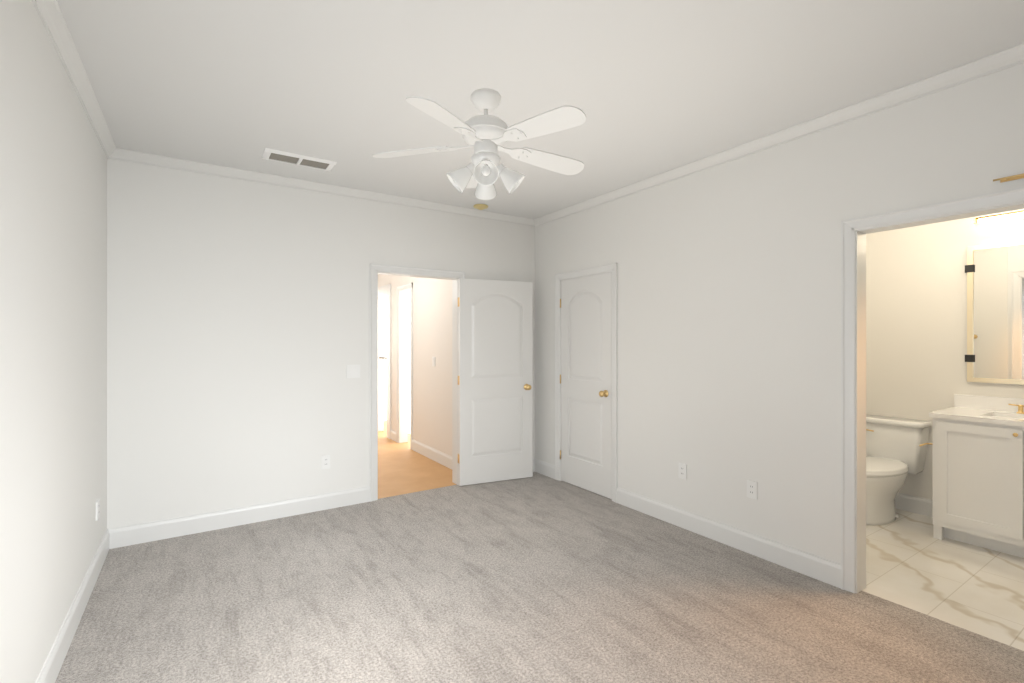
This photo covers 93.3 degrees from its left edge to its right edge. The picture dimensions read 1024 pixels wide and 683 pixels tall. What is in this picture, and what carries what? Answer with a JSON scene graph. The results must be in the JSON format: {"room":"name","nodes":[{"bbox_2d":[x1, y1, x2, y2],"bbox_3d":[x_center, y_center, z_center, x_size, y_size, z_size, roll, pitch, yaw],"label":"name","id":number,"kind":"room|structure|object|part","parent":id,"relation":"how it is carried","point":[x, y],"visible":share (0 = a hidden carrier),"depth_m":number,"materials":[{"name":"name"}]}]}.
{"room":"empty bedroom","nodes":[
{"label":"empty bedroom","id":0,"kind":"room"},
{"bbox_2d":[0,0,106,682],"bbox_3d":[-1.550,0.050,1.339,0.120,2.740,4.880,0,0,-33],"label":"wall","id":1,"kind":"structure","parent":0,"point":[53,323],"depth_m":1.94,"materials":[{"name":"white paint"}]},
{"bbox_2d":[35,528,110,682],"bbox_3d":[-1.493,1.352,1.376,0.015,0.136,4.640,0,0,-33],"label":"baseboard","id":2,"kind":"structure","parent":1,"relation":"attached to","point":[51,668],"depth_m":2.33,"materials":[{"name":"white"}]},
{"bbox_2d":[32,0,119,159],"bbox_3d":[-1.476,-1.287,1.387,0.056,0.067,4.640,0,0,-33],"label":"crown molding","id":3,"kind":"structure","parent":1,"relation":"attached to","point":[49,12],"depth_m":2.27,"materials":[{"name":"white paint"}]},
{"bbox_2d":[96,499,98,520],"bbox_3d":[-2.538,1.030,2.963,0.011,0.115,0.070,0,0,-33],"label":"outlet","id":4,"kind":"object","parent":1,"relation":"attached to","point":[97,509],"visible":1,"depth_m":2.94,"materials":[{"name":"white plastic"}]},
{"bbox_2d":[107,159,534,528],"bbox_3d":[-0.458,0.050,4.904,5.620,2.740,0.120,0,0,-33],"label":"wall","id":5,"kind":"structure","parent":0,"point":[238,326],"depth_m":3.77,"materials":[{"name":"white paint"}]},
{"bbox_2d":[111,486,369,548],"bbox_3d":[-2.002,1.352,3.808,1.773,0.136,0.015,0,0,-33],"label":"baseboard","id":6,"kind":"structure","parent":5,"relation":"attached to","point":[134,534],"depth_m":3.71,"materials":[{"name":"white wood"}]},
{"bbox_2d":[321,455,329,468],"bbox_3d":[-1.575,1.020,4.092,0.070,0.115,0.011,0,0,-33],"label":"outlet","id":7,"kind":"object","parent":5,"relation":"attached to","point":[325,461],"visible":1,"depth_m":4.09,"materials":[{"name":"white plastic"}]},
{"bbox_2d":[120,148,531,226],"bbox_3d":[-1.253,-1.287,4.276,3.480,0.067,0.056,0,0,-33],"label":"crown molding","id":8,"kind":"structure","parent":5,"relation":"attached to","point":[125,155],"depth_m":3.97,"materials":[{"name":"white paint"}]},
{"bbox_2d":[347,365,359,377],"bbox_3d":[-1.382,0.260,4.217,0.115,0.115,0.014,0,0,-33],"label":"light switch","id":9,"kind":"object","parent":5,"relation":"attached to","point":[353,371],"visible":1,"depth_m":4.21,"materials":[{"name":"white plastic"}]},
{"bbox_2d":[370,263,464,501],"bbox_3d":[-0.903,0.363,4.611,0.947,2.113,0.158,0,0,-33],"label":"door frame","id":10,"kind":"structure","parent":5,"relation":"attached to","point":[394,270],"depth_m":4.42,"materials":[{"name":"white wood"}]},
{"bbox_2d":[458,278,532,485],"bbox_3d":[-0.158,0.397,4.902,0.802,2.030,0.179,0,0,-24],"label":"bedroom door","id":11,"kind":"structure","parent":5,"relation":"in","point":[495,380],"depth_m":4.88,"materials":[{"name":"white wood"}]},
{"bbox_3d":[0.166,0.472,4.986,0.066,0.066,0.072,0,0,-24],"label":"knob","id":12,"kind":"part","parent":11,"relation":"part of","materials":[{"name":"gold metal"}]},
{"bbox_2d":[378,274,451,455],"bbox_3d":[-1.241,0.050,6.370,0.120,2.740,3.190,0,0,-33],"label":"wall","id":13,"kind":"structure","parent":0,"point":[432,385],"depth_m":6.06,"materials":[{"name":"white paint"}]},
{"bbox_2d":[378,283,412,449],"bbox_3d":[-1.730,0.290,6.986,0.020,2.260,1.523,0,0,-33],"label":"door frame","id":14,"kind":"structure","parent":13,"relation":"attached to","point":[384,290],"depth_m":6.80,"materials":[{"name":"white wood"}]},
{"bbox_2d":[390,430,451,468],"bbox_3d":[-1.094,1.352,6.023,0.015,0.136,2.450,0,0,-33],"label":"baseboard","id":15,"kind":"structure","parent":13,"relation":"attached to","point":[442,458],"depth_m":5.86,"materials":[{"name":"white wood"}]},
{"bbox_2d":[378,421,456,498],"bbox_3d":[-1.633,1.445,6.949,3.300,0.050,4.790,0,0,-33],"label":"floor","id":16,"kind":"structure","parent":0,"point":[403,468],"depth_m":5.32,"materials":[{"name":"wood"}]},
{"bbox_2d":[384,297,386,420],"bbox_3d":[-2.624,0.120,8.458,3.300,2.600,0.020,0,0,-33],"label":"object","id":17,"kind":"object","parent":16,"relation":"on","point":[385,360],"depth_m":8.68,"materials":[{"name":"white wood"}]},
{"bbox_2d":[408,292,409,433],"bbox_3d":[-1.267,0.170,6.992,0.020,2.500,2.080,0,0,-33],"label":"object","id":18,"kind":"object","parent":16,"relation":"on","point":[409,362],"depth_m":7.45,"materials":[{"name":"white"}]},
{"bbox_2d":[55,472,1023,682],"bbox_3d":[0.033,1.445,2.391,3.680,0.050,4.660,0,0,-33],"label":"floor","id":19,"kind":"structure","parent":0,"point":[538,578],"depth_m":2.56,"materials":[{"name":"grey carpet"}]},
{"bbox_2d":[57,0,1023,218],"bbox_3d":[-0.488,-1.370,4.842,5.740,0.100,9.570,0,0,-33],"label":"ceiling","id":20,"kind":"structure","parent":0,"point":[650,88],"depth_m":2.37,"materials":[{"name":"white paint"}]},
{"bbox_2d":[262,148,336,170],"bbox_3d":[-1.546,-1.314,3.519,0.470,0.012,0.225,0,0,-33],"label":"ceiling vent","id":21,"kind":"object","parent":20,"relation":"in","point":[295,159],"visible":1,"depth_m":3.50,"materials":[{"name":"white metal"}]},
{"bbox_2d":[372,88,585,199],"bbox_3d":[-0.100,-1.058,2.608,1.186,0.524,1.209,0,0,-33],"label":"ceiling fan","id":22,"kind":"object","parent":20,"relation":"hanging from","point":[486,136],"visible":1,"depth_m":2.53,"materials":[{"name":"white"}]},
{"bbox_2d":[473,204,487,209],"bbox_3d":[-0.304,-1.300,4.706,0.148,0.039,0.148,0,0,-33],"label":"ceiling detector","id":23,"kind":"object","parent":20,"relation":"attached to","point":[480,206],"visible":1,"depth_m":4.67,"materials":[{"name":"brown"}]},
{"bbox_2d":[535,63,1023,563],"bbox_3d":[1.576,0.050,3.392,0.120,2.740,4.640,0,0,-33],"label":"wall","id":24,"kind":"structure","parent":0,"point":[729,329],"depth_m":3.21,"materials":[{"name":"white paint"}]},
{"bbox_2d":[535,459,554,478],"bbox_3d":[0.353,1.352,5.130,0.015,0.136,0.352,0,0,-33],"label":"baseboard","id":25,"kind":"structure","parent":24,"relation":"attached to","point":[541,467],"depth_m":5.12,"materials":[{"name":"white wood"}]},
{"bbox_2d":[560,272,611,498],"bbox_3d":[0.708,0.397,4.638,0.179,2.030,0.720,0,0,-33],"label":"closet door","id":26,"kind":"structure","parent":24,"relation":"in","point":[586,384],"depth_m":4.59,"materials":[{"name":"white wood"}]},
{"bbox_3d":[0.822,0.472,4.367,0.072,0.066,0.066,0,0,-33],"label":"knob","id":27,"kind":"part","parent":26,"relation":"part of","materials":[{"name":"gold metal"}]},
{"bbox_2d":[555,263,617,502],"bbox_3d":[0.737,0.363,4.654,0.139,2.113,0.866,0,0,-33],"label":"door frame","id":28,"kind":"structure","parent":24,"relation":"attached to","point":[596,270],"depth_m":4.45,"materials":[{"name":"white wood"}]},
{"bbox_2d":[678,463,686,479],"bbox_3d":[1.302,0.990,3.691,0.011,0.115,0.070,0,0,-33],"label":"outlet","id":29,"kind":"object","parent":24,"relation":"attached to","point":[682,470],"visible":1,"depth_m":3.69,"materials":[{"name":"white plastic"}]},
{"bbox_2d":[616,487,840,587],"bbox_3d":[1.411,1.352,3.521,0.015,0.136,1.769,0,0,-33],"label":"baseboard","id":30,"kind":"structure","parent":24,"relation":"attached to","point":[827,571],"depth_m":3.29,"materials":[{"name":"white wood"}]},
{"bbox_2d":[747,480,757,499],"bbox_3d":[1.604,0.990,3.231,0.011,0.115,0.070,0,0,-33],"label":"outlet","id":31,"kind":"object","parent":24,"relation":"attached to","point":[752,489],"visible":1,"depth_m":3.22,"materials":[{"name":"white plastic"}]},
{"bbox_2d":[532,43,1023,226],"bbox_3d":[1.503,-1.287,3.344,0.056,0.067,4.640,0,0,-33],"label":"crown molding","id":32,"kind":"structure","parent":24,"relation":"attached to","point":[1013,56],"depth_m":2.82,"materials":[{"name":"white paint"}]},
{"bbox_2d":[841,187,1023,592],"bbox_3d":[2.202,0.363,2.440,0.158,2.113,0.906,0,0,-33],"label":"door frame","id":33,"kind":"structure","parent":24,"relation":"attached to","point":[854,231],"depth_m":2.74,"materials":[{"name":"white wood"}]},
{"bbox_2d":[993,173,1023,182],"bbox_3d":[2.295,-0.745,2.158,0.034,0.020,0.208,0,0,-33],"label":"wall mount bracket","id":34,"kind":"object","parent":24,"relation":"attached to","point":[1013,177],"visible":0.95,"depth_m":2.20,"materials":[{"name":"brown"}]},
{"bbox_2d":[862,508,1023,650],"bbox_3d":[2.952,1.445,2.956,1.820,0.050,2.400,0,0,-33],"label":"floor","id":35,"kind":"structure","parent":0,"point":[912,563],"depth_m":2.90,"materials":[{"name":"tile"}]},
{"bbox_2d":[866,414,931,524],"bbox_3d":[2.943,1.033,3.895,0.786,0.774,0.480,0,0,-33],"label":"toilet","id":36,"kind":"object","parent":35,"relation":"on","point":[895,453],"visible":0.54,"depth_m":3.86,"materials":[{"name":"white ceramic"}]},
{"bbox_2d":[919,394,1023,557],"bbox_3d":[3.480,0.864,3.264,0.595,1.112,1.006,0,0,-33],"label":"bathroom vanity","id":37,"kind":"object","parent":35,"relation":"on","point":[978,470],"visible":1,"depth_m":3.30,"materials":[{"name":"painted wood"},{"name":"white quartz stone"},{"name":"brass"}]},
{"bbox_2d":[866,209,1023,499],"bbox_3d":[3.180,0.050,4.374,0.120,2.740,4.760,0,0,-33],"label":"wall","id":38,"kind":"structure","parent":0,"point":[916,319],"depth_m":3.97,"materials":[{"name":"white paint"}]},
{"bbox_2d":[895,493,932,516],"bbox_3d":[3.706,1.352,3.451,0.015,0.136,2.400,0,0,-33],"label":"baseboard","id":39,"kind":"structure","parent":38,"relation":"attached to","point":[914,504],"depth_m":4.00,"materials":[{"name":"white wood"}]},
{"bbox_2d":[965,240,1023,384],"bbox_3d":[3.731,-0.210,3.403,0.026,1.040,0.812,0,0,-33],"label":"vanity mirror","id":40,"kind":"object","parent":38,"relation":"attached to","point":[995,312],"visible":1,"depth_m":3.60,"materials":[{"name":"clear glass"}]},
{"bbox_2d":[973,210,1023,223],"bbox_3d":[3.703,-0.910,3.378,0.101,0.060,0.692,0,0,-33],"label":"vanity light bar","id":41,"kind":"object","parent":38,"relation":"attached to","point":[1017,215],"visible":1,"depth_m":3.52,"materials":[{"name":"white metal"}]}
]}

